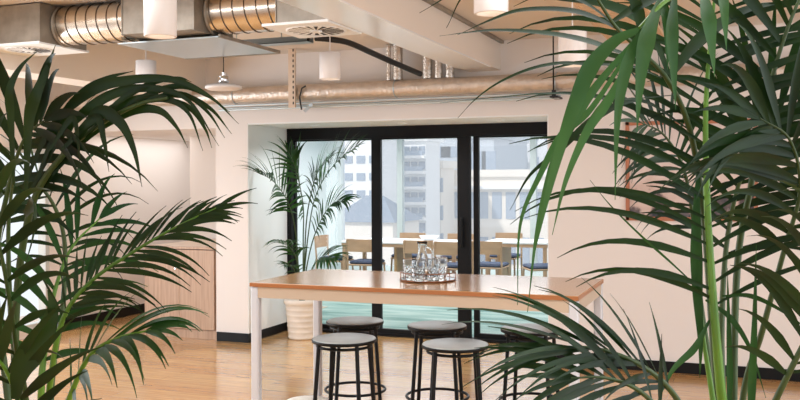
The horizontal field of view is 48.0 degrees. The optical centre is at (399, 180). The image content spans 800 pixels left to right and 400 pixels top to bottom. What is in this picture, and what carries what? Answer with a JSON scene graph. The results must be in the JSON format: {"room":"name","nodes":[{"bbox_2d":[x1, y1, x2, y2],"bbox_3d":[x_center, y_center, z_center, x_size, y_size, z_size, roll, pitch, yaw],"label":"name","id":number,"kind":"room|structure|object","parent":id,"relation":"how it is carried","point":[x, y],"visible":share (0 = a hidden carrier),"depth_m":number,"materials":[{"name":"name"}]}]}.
{"room":"common room","nodes":[
{"label":"common room","id":0,"kind":"room"},
{"bbox_2d":[0,76,189,339],"bbox_3d":[-5.322,0.201,5.859,0.150,2.880,13.900,0,0,21],"label":"wall","id":1,"kind":"structure","parent":0,"point":[165,164],"depth_m":10.87,"materials":[{"name":"white paint"}]},
{"bbox_2d":[5,147,48,331],"bbox_3d":[-4.630,0.609,7.607,0.100,1.900,4.460,0,0,21],"label":"window","id":2,"kind":"structure","parent":1,"relation":"in","point":[43,250],"depth_m":9.64,"materials":[{"name":"grey"}]},
{"bbox_2d":[56,303,144,328],"bbox_3d":[-3.267,1.578,10.942,0.015,0.109,2.740,0,0,21],"label":"baseboard","id":3,"kind":"structure","parent":1,"relation":"attached to","point":[126,311],"depth_m":10.60,"materials":[{"name":"black"}]},
{"bbox_2d":[96,130,215,140],"bbox_3d":[-2.328,-0.578,10.850,2.050,0.085,2.430,0,0,21],"label":"ceiling","id":4,"kind":"structure","parent":0,"point":[164,135],"depth_m":10.32,"materials":[{"name":"white paint"}]},
{"bbox_2d":[190,136,215,239],"bbox_3d":[-2.185,0.479,11.314,0.983,2.300,2.384,0,0,-18],"label":"wall","id":5,"kind":"structure","parent":0,"point":[202,163],"depth_m":10.65,"materials":[{"name":"white paint"}]},
{"bbox_2d":[297,141,326,271],"bbox_3d":[1.404,0.404,12.246,8.600,2.420,6.140,0,0,21],"label":"wall","id":6,"kind":"structure","parent":0,"point":[310,151],"depth_m":16.00,"materials":[{"name":"white paint"}]},
{"bbox_2d":[325,136,547,276],"bbox_3d":[2.542,0.400,15.125,8.350,2.420,0.150,0,0,21],"label":"window","id":7,"kind":"structure","parent":6,"relation":"in","point":[336,229],"depth_m":16.44,"materials":[{"name":"glass"}]},
{"bbox_2d":[0,269,799,399],"bbox_3d":[-0.144,1.681,6.275,11.600,0.120,18.400,0,0,21],"label":"floor","id":8,"kind":"structure","parent":0,"point":[199,369],"depth_m":7.68,"materials":[{"name":"brown wood"}]},
{"bbox_2d":[0,45,257,399],"bbox_3d":[-0.821,0.623,1.963,0.729,1.999,0.991,0,0,-37],"label":"potted palm","id":9,"kind":"object","parent":8,"relation":"on","point":[30,353],"visible":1,"depth_m":1.93,"materials":[{"name":"green plant"}]},
{"bbox_2d":[143,239,216,339],"bbox_3d":[-2.079,1.155,9.877,0.890,0.948,1.210,0,0,21],"label":"storage cabinet","id":10,"kind":"object","parent":8,"relation":"on","point":[202,297],"visible":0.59,"depth_m":9.29,"materials":[{"name":"beige laminate"}]},
{"bbox_2d":[146,239,215,246],"bbox_3d":[-2.079,0.692,9.882,0.890,0.022,1.200,0,0,21],"label":"countertop","id":11,"kind":"structure","parent":10,"relation":"on","point":[184,243],"depth_m":9.66,"materials":[{"name":"beige laminate"}]},
{"bbox_2d":[233,131,366,339],"bbox_3d":[-0.959,0.547,8.831,1.144,2.152,0.992,0,0,42],"label":"potted palm","id":12,"kind":"object","parent":8,"relation":"on","point":[299,313],"visible":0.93,"depth_m":9.04,"materials":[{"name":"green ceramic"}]},
{"bbox_2d":[284,299,312,339],"bbox_3d":[-1.009,1.419,9.288,0.381,0.409,0.381,0,0,21],"label":"pot","id":13,"kind":"object","parent":12,"relation":"attached to","point":[299,313],"depth_m":9.14,"materials":[{"name":"beige ceramic"}]},
{"bbox_2d":[287,395,327,399],"bbox_3d":[-0.538,1.451,5.258,0.326,0.339,0.326,0,0,21],"label":"woven pouf","id":14,"kind":"object","parent":8,"relation":"on","point":[308,397],"visible":0.89,"depth_m":5.31,"materials":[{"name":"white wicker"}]},
{"bbox_2d":[314,235,353,269],"bbox_3d":[-0.995,1.228,13.623,0.505,0.801,0.440,0,0,21],"label":"chair","id":15,"kind":"object","parent":8,"relation":"on","point":[323,241],"visible":0.58,"depth_m":13.68,"materials":[{"name":"brown wood"}]},
{"bbox_2d":[319,255,352,260],"bbox_3d":[-0.968,1.165,13.613,0.405,0.045,0.410,0,0,21],"label":"cushion","id":16,"kind":"object","parent":15,"relation":"on","point":[350,257],"depth_m":13.59,"materials":[{"name":"blue fabric"}]},
{"bbox_2d":[312,333,375,399],"bbox_3d":[-0.305,1.239,4.932,0.386,0.755,0.386,0,0,15],"label":"bar stool","id":17,"kind":"object","parent":8,"relation":"on","point":[331,340],"visible":1,"depth_m":4.85,"materials":[{"name":"laminate"}]},
{"bbox_2d":[324,316,385,399],"bbox_3d":[-0.277,1.239,5.554,0.386,0.755,0.386,0,0,-10],"label":"bar stool","id":18,"kind":"object","parent":8,"relation":"on","point":[348,321],"visible":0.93,"depth_m":5.45,"materials":[{"name":"black metal"}]},
{"bbox_2d":[346,239,385,270],"bbox_3d":[-0.483,1.226,12.957,0.440,0.801,0.505,0,0,21],"label":"chair","id":19,"kind":"object","parent":8,"relation":"on","point":[354,245],"visible":0.56,"depth_m":12.77,"materials":[{"name":"brown wood"}]},
{"bbox_2d":[349,259,384,263],"bbox_3d":[-0.473,1.163,12.985,0.410,0.045,0.405,0,0,21],"label":"cushion","id":20,"kind":"object","parent":19,"relation":"on","point":[358,261],"depth_m":12.85,"materials":[{"name":"blue fabric"}]},
{"bbox_2d":[341,238,472,273],"bbox_3d":[0.106,1.251,13.290,1.780,0.745,0.830,0,0,21],"label":"meeting table","id":21,"kind":"object","parent":8,"relation":"on","point":[397,243],"visible":0.29,"depth_m":13.21,"materials":[{"name":"white laminate"}]},
{"bbox_2d":[419,235,438,240],"bbox_3d":[0.427,0.840,13.181,0.300,0.075,0.300,0,0,21],"label":"serving bowl","id":22,"kind":"object","parent":21,"relation":"on","point":[424,237],"visible":1,"depth_m":13.10,"materials":[{"name":"white ceramic"}]},
{"bbox_2d":[390,233,425,270],"bbox_3d":[0.127,1.224,14.067,0.440,0.801,0.505,0,0,21],"label":"chair","id":23,"kind":"object","parent":8,"relation":"on","point":[402,235],"visible":0.38,"depth_m":14.26,"materials":[{"name":"brown wood"}]},
{"bbox_2d":[403,240,432,257],"bbox_3d":[0.320,1.223,12.647,0.440,0.801,0.505,0,0,18],"label":"chair","id":24,"kind":"object","parent":8,"relation":"on","point":[409,246],"visible":0.26,"depth_m":12.43,"materials":[{"name":"brown wood"}]},
{"bbox_2d":[250,269,603,399],"bbox_3d":[0.165,1.094,5.133,1.851,1.050,0.835,0,0,21],"label":"table","id":25,"kind":"object","parent":8,"relation":"on","point":[317,285],"visible":0.93,"depth_m":4.94,"materials":[{"name":"brown wood"}]},
{"bbox_2d":[400,269,455,282],"bbox_3d":[0.160,0.544,5.159,0.327,0.050,0.327,0,0,21],"label":"serving tray","id":26,"kind":"object","parent":25,"relation":"on","point":[448,279],"visible":0.61,"depth_m":5.07,"materials":[{"name":"silver metal"}]},
{"bbox_2d":[403,258,415,279],"bbox_3d":[0.053,0.501,5.100,0.077,0.120,0.077,0,0,21],"label":"glass tumbler","id":27,"kind":"object","parent":26,"relation":"on","point":[407,263],"visible":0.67,"depth_m":5.07,"materials":[{"name":"white"}]},
{"bbox_2d":[411,259,424,281],"bbox_3d":[0.103,0.500,5.020,0.077,0.120,0.077,0,0,-19],"label":"glass tumbler","id":28,"kind":"object","parent":26,"relation":"on","point":[418,265],"visible":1,"depth_m":4.99,"materials":[{"name":"white"}]},
{"bbox_2d":[416,241,433,276],"bbox_3d":[0.139,0.458,5.269,0.123,0.204,0.108,0,0,4],"label":"glass carafe","id":29,"kind":"object","parent":26,"relation":"on","point":[422,245],"visible":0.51,"depth_m":5.25,"materials":[{"name":"white"}]},
{"bbox_2d":[401,277,454,282],"bbox_3d":[0.160,0.565,5.159,0.316,0.007,0.316,0,0,21],"label":"mirror","id":30,"kind":"object","parent":26,"relation":"on","point":[448,279],"depth_m":5.06,"materials":[{"name":"mirror"}]},
{"bbox_2d":[427,258,440,279],"bbox_3d":[0.192,0.500,5.080,0.077,0.120,0.077,0,0,31],"label":"glass tumbler","id":31,"kind":"object","parent":26,"relation":"on","point":[433,264],"visible":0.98,"depth_m":5.05,"materials":[{"name":"white"}]},
{"bbox_2d":[434,257,446,277],"bbox_3d":[0.236,0.500,5.180,0.077,0.120,0.077,0,0,-9],"label":"glass tumbler","id":32,"kind":"object","parent":26,"relation":"on","point":[443,265],"visible":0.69,"depth_m":5.15,"materials":[{"name":"white"}]},
{"bbox_2d":[405,320,469,399],"bbox_3d":[0.223,1.237,5.366,0.386,0.755,0.386,0,0,10],"label":"bar stool","id":33,"kind":"object","parent":8,"relation":"on","point":[432,326],"visible":0.98,"depth_m":5.30,"materials":[{"name":"black metal"}]},
{"bbox_2d":[434,241,457,272],"bbox_3d":[0.749,1.222,12.321,0.440,0.801,0.505,0,0,24],"label":"chair","id":34,"kind":"object","parent":8,"relation":"on","point":[440,248],"visible":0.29,"depth_m":12.13,"materials":[{"name":"brown wood"}]},
{"bbox_2d":[447,262,457,267],"bbox_3d":[0.761,1.159,12.348,0.410,0.045,0.405,0,0,24],"label":"cushion","id":35,"kind":"object","parent":34,"relation":"on","point":[449,264],"depth_m":12.20,"materials":[{"name":"blue fabric"}]},
{"bbox_2d":[422,338,488,399],"bbox_3d":[0.294,1.236,4.749,0.386,0.755,0.386,0,0,1],"label":"bar stool","id":36,"kind":"object","parent":8,"relation":"on","point":[441,345],"visible":0.95,"depth_m":4.63,"materials":[{"name":"black metal"}]},
{"bbox_2d":[440,233,473,272],"bbox_3d":[0.873,1.221,13.779,0.440,0.801,0.505,0,0,21],"label":"chair","id":37,"kind":"object","parent":8,"relation":"on","point":[450,235],"visible":0.15,"depth_m":13.89,"materials":[{"name":"brown wood"}]},
{"bbox_2d":[440,255,457,258],"bbox_3d":[0.862,1.158,13.751,0.410,0.045,0.405,0,0,21],"label":"cushion","id":38,"kind":"object","parent":37,"relation":"on","point":[448,256],"depth_m":13.60,"materials":[{"name":"blue fabric"}]},
{"bbox_2d":[472,241,509,275],"bbox_3d":[1.258,1.220,12.414,0.440,0.801,0.505,0,0,21],"label":"chair","id":39,"kind":"object","parent":8,"relation":"on","point":[486,247],"visible":0.6,"depth_m":12.20,"materials":[{"name":"brown wood"}]},
{"bbox_2d":[480,261,508,267],"bbox_3d":[1.268,1.156,12.442,0.410,0.045,0.405,0,0,21],"label":"cushion","id":40,"kind":"object","parent":39,"relation":"on","point":[484,264],"depth_m":12.28,"materials":[{"name":"blue fabric"}]},
{"bbox_2d":[490,233,522,275],"bbox_3d":[1.642,1.218,13.964,0.440,0.801,0.505,0,0,21],"label":"chair","id":41,"kind":"object","parent":8,"relation":"on","point":[497,235],"visible":0.41,"depth_m":14.09,"materials":[{"name":"brown wood"}]},
{"bbox_2d":[490,253,520,257],"bbox_3d":[1.631,1.155,13.937,0.410,0.045,0.405,0,0,21],"label":"cushion","id":42,"kind":"object","parent":41,"relation":"on","point":[513,255],"depth_m":13.81,"materials":[{"name":"blue fabric"}]},
{"bbox_2d":[485,238,547,276],"bbox_3d":[1.780,1.244,13.169,0.930,0.745,0.750,0,0,21],"label":"meeting table","id":43,"kind":"object","parent":8,"relation":"on","point":[507,244],"visible":0.39,"depth_m":12.99,"materials":[{"name":"white laminate"}]},
{"bbox_2d":[498,323,559,399],"bbox_3d":[0.766,1.234,5.237,0.386,0.755,0.386,0,0,21],"label":"bar stool","id":44,"kind":"object","parent":8,"relation":"on","point":[507,334],"visible":0.56,"depth_m":5.17,"materials":[{"name":"black metal"}]},
{"bbox_2d":[522,263,547,275],"bbox_3d":[1.935,1.217,12.180,0.505,0.801,0.440,0,0,-8],"label":"chair","id":45,"kind":"object","parent":8,"relation":"on","point":[527,266],"visible":0.21,"depth_m":12.03,"materials":[{"name":"blue fabric"}]},
{"bbox_2d":[523,263,547,268],"bbox_3d":[1.905,1.154,12.176,0.405,0.045,0.410,0,0,-8],"label":"cushion","id":46,"kind":"object","parent":45,"relation":"on","point":[526,265],"depth_m":12.03,"materials":[{"name":"blue fabric"}]},
{"bbox_2d":[420,0,799,399],"bbox_3d":[0.712,0.368,1.897,1.349,2.497,0.954,0,0,-41],"label":"potted palm","id":47,"kind":"object","parent":8,"relation":"on","point":[754,154],"visible":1,"depth_m":2.01,"materials":[{"name":"green plant"}]},
{"bbox_2d":[0,0,799,58],"bbox_3d":[-0.937,-1.331,2.862,10.600,0.150,11.470,0,0,21],"label":"ceiling","id":48,"kind":"structure","parent":0,"point":[465,8],"depth_m":7.07,"materials":[{"name":"beige paint"}]},
{"bbox_2d":[0,3,88,56],"bbox_3d":[-2.691,-1.092,6.584,0.596,0.294,0.510,0,0,21],"label":"box","id":49,"kind":"object","parent":48,"relation":"attached to","point":[25,29],"visible":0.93,"depth_m":6.33,"materials":[{"name":"metal"}]},
{"bbox_2d":[50,2,143,46],"bbox_3d":[-2.099,-1.112,6.339,0.688,0.296,0.296,0,0,21],"label":"spiral duct","id":50,"kind":"object","parent":48,"relation":"hanging from","point":[93,24],"visible":0.79,"depth_m":6.25,"materials":[{"name":"metal"}]},
{"bbox_2d":[0,42,204,94],"bbox_3d":[-4.177,-1.038,4.006,0.330,0.410,11.270,0,0,21],"label":"ceiling beam","id":51,"kind":"structure","parent":48,"relation":"attached to","point":[102,60],"depth_m":7.76,"materials":[{"name":"beige paint"}]},
{"bbox_2d":[136,50,156,84],"bbox_3d":[-1.867,-1.003,6.600,0.148,0.610,0.148,0,0,21],"label":"pendant","id":52,"kind":"object","parent":48,"relation":"hanging from","point":[145,66],"visible":0.34,"depth_m":6.54,"materials":[{"name":"beige"}]},
{"bbox_2d":[144,0,176,38],"bbox_3d":[-1.108,-0.971,4.150,0.148,0.610,0.148,0,0,21],"label":"pendant","id":53,"kind":"object","parent":48,"relation":"hanging from","point":[160,16],"visible":1,"depth_m":4.09,"materials":[{"name":"white"}]},
{"bbox_2d":[121,0,232,40],"bbox_3d":[-1.510,-1.109,6.112,0.572,0.270,0.472,0,0,21],"label":"box","id":54,"kind":"object","parent":48,"relation":"attached to","point":[190,20],"visible":0.45,"depth_m":5.94,"materials":[{"name":"metal"}]},
{"bbox_2d":[205,57,241,90],"bbox_3d":[-1.356,-0.976,6.900,0.284,0.552,0.284,0,0,21],"label":"pendant lamp","id":55,"kind":"object","parent":48,"relation":"hanging from","point":[223,85],"visible":0.96,"depth_m":6.85,"materials":[{"name":"white metal"}]},
{"bbox_2d":[203,0,274,35],"bbox_3d":[-0.967,-1.116,5.902,0.594,0.296,0.296,0,0,21],"label":"spiral duct","id":56,"kind":"object","parent":48,"relation":"attached to","point":[224,17],"visible":0.62,"depth_m":5.82,"materials":[{"name":"metal"}]},
{"bbox_2d":[118,34,279,58],"bbox_3d":[-1.421,-0.958,6.458,0.825,0.022,0.830,0,0,21],"label":"panel","id":57,"kind":"object","parent":56,"relation":"hanging from","point":[221,45],"visible":1,"depth_m":6.39,"materials":[{"name":"silver metal"}]},
{"bbox_2d":[236,33,313,46],"bbox_3d":[-1.099,-1.161,7.068,0.870,0.190,0.120,0,0,21],"label":"channel","id":58,"kind":"object","parent":48,"relation":"hanging from","point":[277,41],"visible":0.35,"depth_m":6.96,"materials":[{"name":"silver metal"}]},
{"bbox_2d":[314,36,422,76],"bbox_3d":[-0.216,-1.019,7.355,0.110,0.227,1.208,0,0,44],"label":"hose","id":59,"kind":"object","parent":58,"relation":"attached to","point":[344,41],"visible":0.94,"depth_m":7.29,"materials":[{"name":"black rubber"}]},
{"bbox_2d":[288,49,295,107],"bbox_3d":[-1.024,-0.975,8.523,0.070,0.558,0.026,0,0,21],"label":"strut","id":60,"kind":"object","parent":48,"relation":"hanging from","point":[291,52],"visible":1,"depth_m":8.51,"materials":[{"name":"beige paint"}]},
{"bbox_2d":[262,0,361,37],"bbox_3d":[-0.557,-1.101,5.760,0.461,0.294,0.510,0,0,21],"label":"air vent","id":61,"kind":"object","parent":48,"relation":"attached to","point":[290,20],"visible":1,"depth_m":5.58,"materials":[{"name":"metal"}]},
{"bbox_2d":[319,36,340,80],"bbox_3d":[-0.488,-1.011,6.250,0.148,0.610,0.148,0,0,21],"label":"pendant","id":62,"kind":"object","parent":48,"relation":"hanging from","point":[329,62],"visible":0.98,"depth_m":6.19,"materials":[{"name":"beige"}]},
{"bbox_2d":[343,0,500,71],"bbox_3d":[-1.262,-1.121,2.881,0.300,0.268,11.270,0,0,21],"label":"ceiling beam","id":63,"kind":"structure","parent":48,"relation":"attached to","point":[431,23],"depth_m":6.45,"materials":[{"name":"beige paint"}]},
{"bbox_2d":[279,0,489,68],"bbox_3d":[-1.324,-0.981,2.717,0.300,0.012,10.920,0,0,21],"label":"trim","id":64,"kind":"structure","parent":63,"relation":"attached to","point":[342,12],"depth_m":5.84,"materials":[{"name":"white"}]},
{"bbox_2d":[422,0,503,43],"bbox_3d":[-1.037,-1.241,3.008,0.032,0.026,10.870,0,0,21],"label":"trim","id":65,"kind":"structure","parent":48,"relation":"attached to","point":[442,8],"depth_m":6.90,"materials":[{"name":"metal"}]},
{"bbox_2d":[474,0,507,16],"bbox_3d":[0.390,-1.021,3.850,0.148,0.610,0.148,0,0,21],"label":"pendant","id":66,"kind":"object","parent":48,"relation":"hanging from","point":[482,8],"visible":0.79,"depth_m":3.80,"materials":[{"name":"beige"}]},
{"bbox_2d":[550,36,562,99],"bbox_3d":[1.343,-0.985,7.726,0.070,0.560,0.215,0,0,21],"label":"hanger","id":67,"kind":"object","parent":48,"relation":"hanging from","point":[553,90],"visible":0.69,"depth_m":7.64,"materials":[{"name":"black metal"}]},
{"bbox_2d":[219,97,558,110],"bbox_3d":[-0.216,-0.709,8.336,3.400,0.019,0.019,0,0,21],"label":"conduit","id":68,"kind":"object","parent":67,"relation":"attached to","point":[538,98],"visible":1,"depth_m":8.27,"materials":[{"name":"silver metal"}]},
{"bbox_2d":[226,95,560,108],"bbox_3d":[-0.195,-0.731,8.392,3.400,0.019,0.019,0,0,21],"label":"conduit","id":69,"kind":"object","parent":67,"relation":"attached to","point":[542,95],"visible":0.79,"depth_m":8.33,"materials":[{"name":"silver metal"}]},
{"bbox_2d":[54,62,785,109],"bbox_3d":[0.992,-0.854,7.858,10.000,0.172,0.172,0,0,21],"label":"duct","id":70,"kind":"object","parent":67,"relation":"hanging from","point":[520,82],"visible":0.57,"depth_m":8.13,"materials":[{"name":"metal"}]},
{"bbox_2d":[299,85,312,112],"bbox_3d":[-0.876,-0.780,8.297,0.090,0.247,0.655,0,0,-10],"label":"support bracket","id":71,"kind":"object","parent":70,"relation":"attached to","point":[306,109],"visible":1,"depth_m":8.49,"materials":[{"name":"silver metal"}]},
{"bbox_2d":[219,92,542,106],"bbox_3d":[-0.216,-0.751,8.336,3.400,0.019,0.019,0,0,21],"label":"conduit","id":72,"kind":"object","parent":70,"relation":"attached to","point":[492,95],"visible":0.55,"depth_m":8.31,"materials":[{"name":"silver metal"}]},
{"bbox_2d":[386,44,390,80],"bbox_3d":[-0.105,-1.092,8.281,0.047,0.330,0.047,0,0,21],"label":"foil riser","id":73,"kind":"object","parent":70,"relation":"attached to","point":[388,46],"visible":0.8,"depth_m":8.26,"materials":[{"name":"silver metal"}]},
{"bbox_2d":[392,44,402,79],"bbox_3d":[-0.021,-1.092,8.249,0.098,0.330,0.098,0,0,21],"label":"foil riser","id":74,"kind":"object","parent":70,"relation":"on","point":[397,54],"visible":0.8,"depth_m":8.21,"materials":[{"name":"silver metal"}]},
{"bbox_2d":[422,56,432,78],"bbox_3d":[0.249,-1.093,8.156,0.098,0.330,0.098,0,0,21],"label":"foil riser","id":75,"kind":"object","parent":70,"relation":"on","point":[427,68],"visible":0.57,"depth_m":8.12,"materials":[{"name":"silver metal"}]},
{"bbox_2d":[434,60,442,77],"bbox_3d":[0.347,-1.093,8.118,0.076,0.330,0.076,0,0,21],"label":"foil riser","id":76,"kind":"object","parent":70,"relation":"on","point":[438,71],"visible":0.41,"depth_m":8.09,"materials":[{"name":"silver metal"}]},
{"bbox_2d":[445,64,454,77],"bbox_3d":[0.448,-1.094,8.089,0.089,0.330,0.089,0,0,21],"label":"foil riser","id":77,"kind":"object","parent":70,"relation":"on","point":[449,71],"visible":0.3,"depth_m":8.05,"materials":[{"name":"silver metal"}]},
{"bbox_2d":[558,2,586,67],"bbox_3d":[0.911,-0.913,4.750,0.148,0.610,0.148,0,0,21],"label":"pendant","id":78,"kind":"object","parent":48,"relation":"hanging from","point":[564,44],"visible":0.59,"depth_m":4.69,"materials":[{"name":"beige"}]},
{"bbox_2d":[570,0,663,43],"bbox_3d":[1.579,-1.205,6.410,0.440,0.118,2.300,0,0,21],"label":"raft","id":79,"kind":"object","parent":48,"relation":"hanging from","point":[580,6],"visible":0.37,"depth_m":6.21,"materials":[{"name":"wood"}]},
{"bbox_2d":[63,23,799,369],"bbox_3d":[1.240,0.175,8.488,10.600,2.880,0.990,0,0,21],"label":"wall","id":80,"kind":"structure","parent":0,"point":[672,306],"depth_m":7.87,"materials":[{"name":"white paint"}]},
{"bbox_2d":[247,114,548,340],"bbox_3d":[0.038,0.471,8.862,3.057,2.114,0.818,0,0,21],"label":"wall recess","id":81,"kind":"structure","parent":80,"relation":"attached to","point":[263,227],"depth_m":9.27,"materials":[{"name":"white paint"}]},
{"bbox_2d":[287,122,546,343],"bbox_3d":[0.207,0.523,9.278,3.038,2.192,0.140,0,0,21],"label":"door frame","id":82,"kind":"structure","parent":80,"relation":"in","point":[463,133],"depth_m":9.11,"materials":[{"name":"black metal"}]},
{"bbox_2d":[217,322,799,381],"bbox_3d":[2.216,1.565,8.004,8.440,0.091,0.815,0,0,21],"label":"baseboard","id":83,"kind":"structure","parent":80,"relation":"attached to","point":[685,368],"depth_m":7.55,"materials":[{"name":"black"}]},
{"bbox_2d":[625,118,757,221],"bbox_3d":[2.418,-0.087,7.485,1.050,0.840,0.030,0,0,21],"label":"framed picture","id":84,"kind":"object","parent":80,"relation":"attached to","point":[638,207],"visible":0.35,"depth_m":7.56,"materials":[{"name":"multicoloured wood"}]},
{"label":"outside","id":85,"kind":"structure","parent":0,"visible":0},
{"bbox_3d":[4.875,25.851,95.699,180.000,0.500,138.000,0,0,21],"label":"ground","id":86,"kind":"structure","parent":85,"visible":0},
{"bbox_2d":[345,140,396,208],"bbox_3d":[-2.464,11.127,56.437,4.647,29.006,4.000,0,0,21],"label":"apartment building","id":87,"kind":"structure","parent":86,"relation":"on","point":[357,166],"depth_m":54.69,"materials":[{"name":"white"}]},
{"bbox_2d":[337,195,421,270],"bbox_3d":[-1.334,13.212,49.841,4.100,24.827,4.400,0,0,21],"label":"annex","id":88,"kind":"object","parent":86,"relation":"on","point":[358,222],"visible":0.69,"depth_m":48.12,"materials":[{"name":"blue stone"}]},
{"bbox_2d":[404,139,443,257],"bbox_3d":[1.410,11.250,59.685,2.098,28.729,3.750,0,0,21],"label":"apartment building","id":89,"kind":"structure","parent":86,"relation":"on","point":[422,156],"depth_m":58.59,"materials":[{"name":"white"}]},
{"bbox_2d":[440,161,456,261],"bbox_3d":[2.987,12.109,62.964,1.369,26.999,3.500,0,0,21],"label":"apartment building","id":90,"kind":"structure","parent":86,"relation":"on","point":[447,168],"depth_m":62.52,"materials":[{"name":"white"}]},
{"bbox_2d":[440,138,472,169],"bbox_3d":[8.743,9.921,109.187,4.870,31.328,20.500,0,0,21],"label":"office building","id":91,"kind":"structure","parent":86,"relation":"on","point":[448,148],"depth_m":99.73,"materials":[{"name":"grey"}]},
{"bbox_2d":[454,169,547,276],"bbox_3d":[10.062,12.382,72.105,9.636,26.395,18.750,0,0,21],"label":"building","id":92,"kind":"structure","parent":86,"relation":"on","point":[499,189],"depth_m":63.60,"materials":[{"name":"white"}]},
{"bbox_2d":[472,137,529,169],"bbox_3d":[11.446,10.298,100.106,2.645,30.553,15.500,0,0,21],"label":"office building","id":93,"kind":"structure","parent":86,"relation":"on","point":[495,153],"depth_m":96.01,"materials":[{"name":"grey"}]},
{"bbox_2d":[521,137,547,168],"bbox_3d":[20.427,8.610,115.395,13.081,33.857,14.500,0,0,21],"label":"office building","id":94,"kind":"structure","parent":86,"relation":"on","point":[541,151],"depth_m":109.22,"materials":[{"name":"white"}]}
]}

